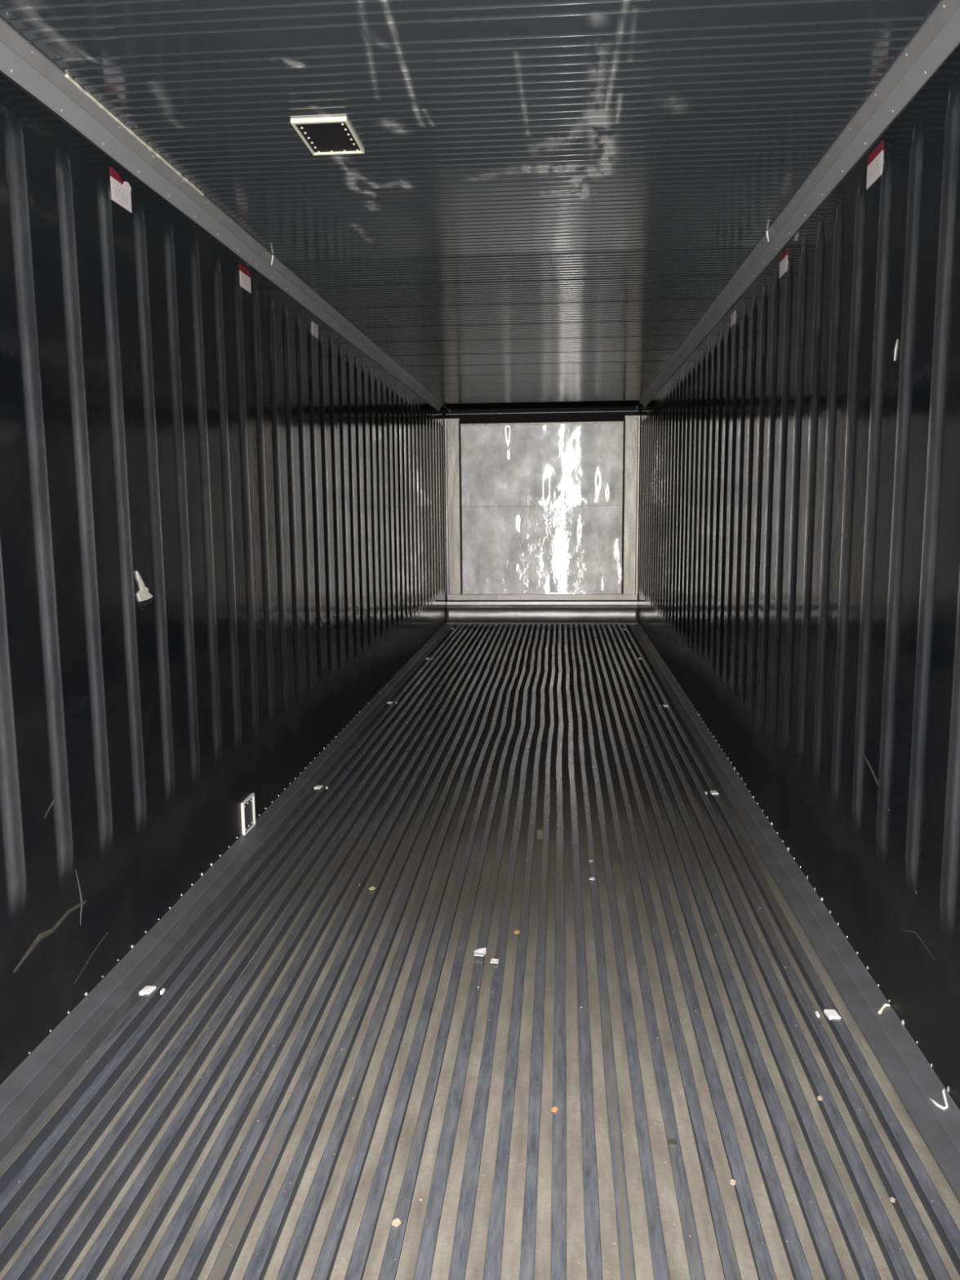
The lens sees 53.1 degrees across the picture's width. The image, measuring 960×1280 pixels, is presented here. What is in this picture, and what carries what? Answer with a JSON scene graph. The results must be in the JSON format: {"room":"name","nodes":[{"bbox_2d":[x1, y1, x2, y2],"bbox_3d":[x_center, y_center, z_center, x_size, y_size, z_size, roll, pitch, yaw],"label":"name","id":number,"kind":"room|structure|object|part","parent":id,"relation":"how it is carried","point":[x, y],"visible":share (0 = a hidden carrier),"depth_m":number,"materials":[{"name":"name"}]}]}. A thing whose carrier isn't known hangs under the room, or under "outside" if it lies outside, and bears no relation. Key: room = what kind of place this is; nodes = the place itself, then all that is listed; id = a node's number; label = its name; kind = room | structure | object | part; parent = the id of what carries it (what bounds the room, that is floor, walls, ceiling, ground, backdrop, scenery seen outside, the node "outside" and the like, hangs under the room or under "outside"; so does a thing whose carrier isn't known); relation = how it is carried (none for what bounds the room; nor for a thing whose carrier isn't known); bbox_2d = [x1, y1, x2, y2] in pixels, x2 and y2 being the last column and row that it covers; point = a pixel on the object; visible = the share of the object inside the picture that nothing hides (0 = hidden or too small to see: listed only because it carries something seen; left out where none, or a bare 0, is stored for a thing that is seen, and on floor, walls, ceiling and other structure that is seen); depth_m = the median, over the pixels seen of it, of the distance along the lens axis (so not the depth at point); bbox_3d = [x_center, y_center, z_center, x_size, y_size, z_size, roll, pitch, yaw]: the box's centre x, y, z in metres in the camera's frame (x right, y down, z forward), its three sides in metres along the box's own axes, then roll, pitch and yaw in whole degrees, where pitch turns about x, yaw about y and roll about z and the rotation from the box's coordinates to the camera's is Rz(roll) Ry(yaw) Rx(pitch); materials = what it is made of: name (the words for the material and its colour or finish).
{"room":"shipping container interior","nodes":[
{"label":"shipping container interior","id":0,"kind":"room"},
{"bbox_2d":[0,70,449,1084],"bbox_3d":[-0.907,-0.690,5.957,0.091,2.760,12.500,0,8,5],"label":"wall","id":1,"kind":"structure","parent":0,"point":[223,538],"depth_m":3.23,"materials":[{"name":"metal"}]},
{"bbox_2d":[110,166,132,213],"bbox_3d":[-1.114,-1.398,2.989,0.003,0.095,0.135,0,8,5],"label":"sticker","id":2,"kind":"object","parent":1,"relation":"attached to","point":[121,189],"visible":1,"depth_m":2.98,"materials":[{"name":"white paper"}]},
{"bbox_2d":[114,184,128,205],"bbox_3d":[-1.114,-1.384,2.991,0.001,0.047,0.097,0,8,5],"label":"print","id":3,"kind":"object","parent":2,"relation":"attached to","point":[121,191],"depth_m":2.99},
{"bbox_2d":[0,17,443,411],"bbox_3d":[-0.898,-1.830,5.214,0.068,0.086,11.350,0,8,5],"label":"trim","id":4,"kind":"structure","parent":1,"relation":"attached to","point":[21,61],"depth_m":3.17,"materials":[{"name":"metal"}]},
{"bbox_2d":[0,623,455,1161],"bbox_3d":[-0.835,0.641,5.797,0.109,0.068,11.830,0,8,5],"label":"baseboard","id":5,"kind":"structure","parent":1,"relation":"attached to","point":[34,1084],"depth_m":3.09,"materials":[{"name":"grey metal"}]},
{"bbox_2d":[240,264,251,293],"bbox_3d":[-1.016,-1.566,4.170,0.002,0.092,0.138,0,8,5],"label":"sticker","id":6,"kind":"object","parent":1,"relation":"attached to","point":[245,274],"visible":1,"depth_m":4.17,"materials":[{"name":"white paper"}]},
{"bbox_2d":[242,275,249,288],"bbox_3d":[-1.016,-1.552,4.172,0.001,0.045,0.099,0,8,5],"label":"print","id":7,"kind":"object","parent":6,"relation":"attached to","point":[246,278],"depth_m":4.18},
{"bbox_2d":[240,792,255,835],"bbox_3d":[-1.014,0.764,4.210,0.014,0.151,0.151,0,8,5],"label":"port","id":8,"kind":"object","parent":1,"relation":"attached to","point":[247,806],"visible":1,"depth_m":4.21,"materials":[{"name":"white plastic"}]},
{"bbox_3d":[-1.018,0.764,4.211,0.006,0.134,0.134,0,8,5],"label":"plate","id":9,"kind":"part","parent":8,"relation":"part of","materials":[{"name":"grey metal"}]},
{"bbox_2d":[311,321,318,338],"bbox_3d":[-0.918,-1.725,5.357,0.002,0.072,0.130,0,8,5],"label":"sticker","id":10,"kind":"object","parent":1,"relation":"attached to","point":[314,327],"visible":1,"depth_m":5.36,"materials":[{"name":"white paper"}]},
{"bbox_2d":[0,0,940,404],"bbox_3d":[0.209,-1.911,5.100,2.290,0.103,11.330,0,8,5],"label":"ceiling","id":11,"kind":"structure","parent":0,"point":[544,200],"depth_m":3.02,"materials":[{"name":"grey metal"}]},
{"bbox_2d":[290,116,364,155],"bbox_3d":[-0.466,-1.554,2.970,0.168,0.013,0.270,0,8,5],"label":"ceiling vent","id":12,"kind":"object","parent":11,"relation":"in","point":[331,135],"visible":1,"depth_m":2.96,"materials":[{"name":"beige plastic"}]},
{"bbox_3d":[-0.466,-1.556,2.971,0.156,0.004,0.252,0,8,5],"label":"plate","id":13,"kind":"part","parent":12,"relation":"part of","materials":[{"name":"black metal"}]},
{"bbox_2d":[0,624,959,1279],"bbox_3d":[0.280,0.650,6.045,2.290,0.140,12.500,0,8,5],"label":"floor","id":14,"kind":"structure","parent":0,"point":[542,717],"depth_m":2.55,"materials":[{"name":"grey metal"}]},
{"bbox_2d":[138,986,164,995],"bbox_3d":[-0.967,1.036,2.840,0.068,0.014,0.040,0,8,5],"label":"tab","id":15,"kind":"object","parent":14,"relation":"on","point":[147,989],"visible":1,"depth_m":2.83,"materials":[{"name":"white plastic"}]},
{"bbox_2d":[314,785,328,789],"bbox_3d":[-0.807,0.750,4.892,0.068,0.014,0.040,0,8,5],"label":"tab","id":16,"kind":"object","parent":14,"relation":"on","point":[316,787],"visible":1,"depth_m":4.88,"materials":[{"name":"white plastic"}]},
{"bbox_2d":[391,1217,400,1226],"bbox_3d":[-0.166,1.157,1.909,0.016,0.004,0.019,5,10,34],"label":"flake","id":17,"kind":"object","parent":14,"relation":"on","point":[396,1222],"visible":1,"depth_m":1.91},
{"bbox_2d":[18,729,933,1272],"bbox_3d":[0.113,0.881,4.058,2.032,0.053,4.989,0,8,5],"label":"floor grit","id":18,"kind":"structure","parent":14,"relation":"on","point":[420,1199],"depth_m":2.54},
{"bbox_2d":[473,947,486,955],"bbox_3d":[-0.001,0.991,3.048,0.039,0.011,0.052,0,8,5],"label":"paper scrap","id":19,"kind":"object","parent":14,"relation":"on","point":[480,952],"visible":1,"depth_m":3.05,"materials":[{"name":"white paper"}]},
{"bbox_2d":[490,958,498,963],"bbox_3d":[0.045,1.001,2.996,0.025,0.005,0.025,0,8,5],"label":"paper scrap","id":20,"kind":"object","parent":14,"relation":"on","point":[492,961],"visible":1,"depth_m":2.99,"materials":[{"name":"white paper"}]},
{"bbox_2d":[537,823,542,839],"bbox_3d":[0.269,0.850,4.273,0.029,0.044,0.085,0,8,5],"label":"clump","id":21,"kind":"object","parent":14,"relation":"on","point":[540,828],"visible":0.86,"depth_m":4.23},
{"bbox_2d":[445,600,638,624],"bbox_3d":[0.735,-0.332,11.501,2.282,0.287,0.123,0,8,5],"label":"sill","id":22,"kind":"structure","parent":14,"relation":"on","point":[457,612],"depth_m":11.47,"materials":[{"name":"metal"}]},
{"bbox_2d":[551,1106,558,1112],"bbox_3d":[0.175,1.105,2.263,0.014,0.004,0.016,5,10,34],"label":"flake","id":23,"kind":"object","parent":14,"relation":"on","point":[555,1109],"visible":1,"depth_m":2.26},
{"bbox_2d":[667,1138,677,1145],"bbox_3d":[0.430,1.122,2.145,0.020,0.006,0.020,0,8,5],"label":"clump","id":24,"kind":"object","parent":14,"relation":"on","point":[671,1141],"visible":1,"depth_m":2.14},
{"bbox_2d":[705,791,719,795],"bbox_3d":[1.142,0.754,4.740,0.063,0.013,0.040,0,8,5],"label":"tab","id":25,"kind":"object","parent":14,"relation":"on","point":[712,793],"visible":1,"depth_m":4.73,"materials":[{"name":"white plastic"}]},
{"bbox_2d":[729,1178,736,1185],"bbox_3d":[0.530,1.138,2.018,0.012,0.004,0.014,5,10,34],"label":"flake","id":26,"kind":"object","parent":14,"relation":"on","point":[732,1181],"visible":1,"depth_m":2.02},
{"bbox_2d":[817,1095,822,1100],"bbox_3d":[0.813,1.096,2.300,0.012,0.004,0.014,5,10,34],"label":"flake","id":27,"kind":"object","parent":14,"relation":"on","point":[820,1098],"visible":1,"depth_m":2.30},
{"bbox_2d":[814,1008,840,1019],"bbox_3d":[0.967,1.042,2.675,0.063,0.013,0.040,0,8,5],"label":"tab","id":28,"kind":"object","parent":14,"relation":"on","point":[830,1014],"visible":1,"depth_m":2.67,"materials":[{"name":"white paper"}]},
{"bbox_2d":[889,1196,895,1202],"bbox_3d":[0.842,1.143,1.963,0.010,0.003,0.012,5,10,34],"label":"flake","id":29,"kind":"object","parent":14,"relation":"on","point":[891,1199],"visible":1,"depth_m":1.96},
{"bbox_2d":[444,410,639,600],"bbox_3d":[0.728,-1.567,11.377,2.278,2.199,0.083,0,8,5],"label":"bulkhead","id":30,"kind":"object","parent":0,"point":[554,546],"visible":1,"depth_m":11.38,"materials":[{"name":"metal"}]},
{"bbox_2d":[449,406,636,600],"bbox_3d":[0.784,-1.607,12.050,2.290,2.669,0.060,0,8,5],"label":"wall","id":31,"kind":"structure","parent":0,"point":[571,415],"depth_m":11.87,"materials":[{"name":"black metal"}]},
{"bbox_2d":[444,400,639,409],"bbox_3d":[0.723,-2.811,11.274,2.290,0.070,1.150,0,8,5],"label":"trim","id":32,"kind":"structure","parent":31,"relation":"attached to","point":[603,403],"depth_m":11.49,"materials":[{"name":"black metal"}]},
{"bbox_2d":[633,43,959,1110],"bbox_3d":[1.444,-0.683,5.762,0.091,2.760,12.500,0,8,5],"label":"wall","id":33,"kind":"structure","parent":0,"point":[798,568],"depth_m":3.11,"materials":[{"name":"metal"}]},
{"bbox_2d":[730,310,735,326],"bbox_3d":[1.363,-1.731,5.184,0.002,0.064,0.129,0,8,5],"label":"sticker","id":34,"kind":"object","parent":33,"relation":"attached to","point":[733,314],"visible":1,"depth_m":5.18,"materials":[{"name":"white paper"}]},
{"bbox_2d":[778,248,786,278],"bbox_3d":[1.266,-1.573,4.016,0.002,0.091,0.130,0,8,5],"label":"sticker","id":35,"kind":"object","parent":33,"relation":"attached to","point":[783,257],"visible":1,"depth_m":4.01,"materials":[{"name":"white paper"}]},
{"bbox_2d":[628,623,959,1204],"bbox_3d":[1.339,0.645,5.617,0.109,0.072,11.830,0,8,5],"label":"baseboard","id":36,"kind":"structure","parent":33,"relation":"attached to","point":[929,1105],"depth_m":2.89,"materials":[{"name":"grey metal"}]},
{"bbox_2d":[639,0,959,407],"bbox_3d":[1.319,-1.823,5.030,0.067,0.086,11.350,0,8,5],"label":"trim","id":37,"kind":"structure","parent":33,"relation":"attached to","point":[939,35],"depth_m":3.03,"materials":[{"name":"metal"}]},
{"bbox_2d":[866,140,883,189],"bbox_3d":[1.169,-1.406,2.849,0.002,0.094,0.136,0,8,5],"label":"sticker","id":38,"kind":"object","parent":33,"relation":"attached to","point":[873,168],"visible":1,"depth_m":2.85,"materials":[{"name":"white paper"}]},
{"bbox_2d":[868,159,879,182],"bbox_3d":[1.168,-1.392,2.851,0.001,0.046,0.098,0,8,5],"label":"print","id":39,"kind":"object","parent":38,"relation":"attached to","point":[873,165],"depth_m":2.85}
]}

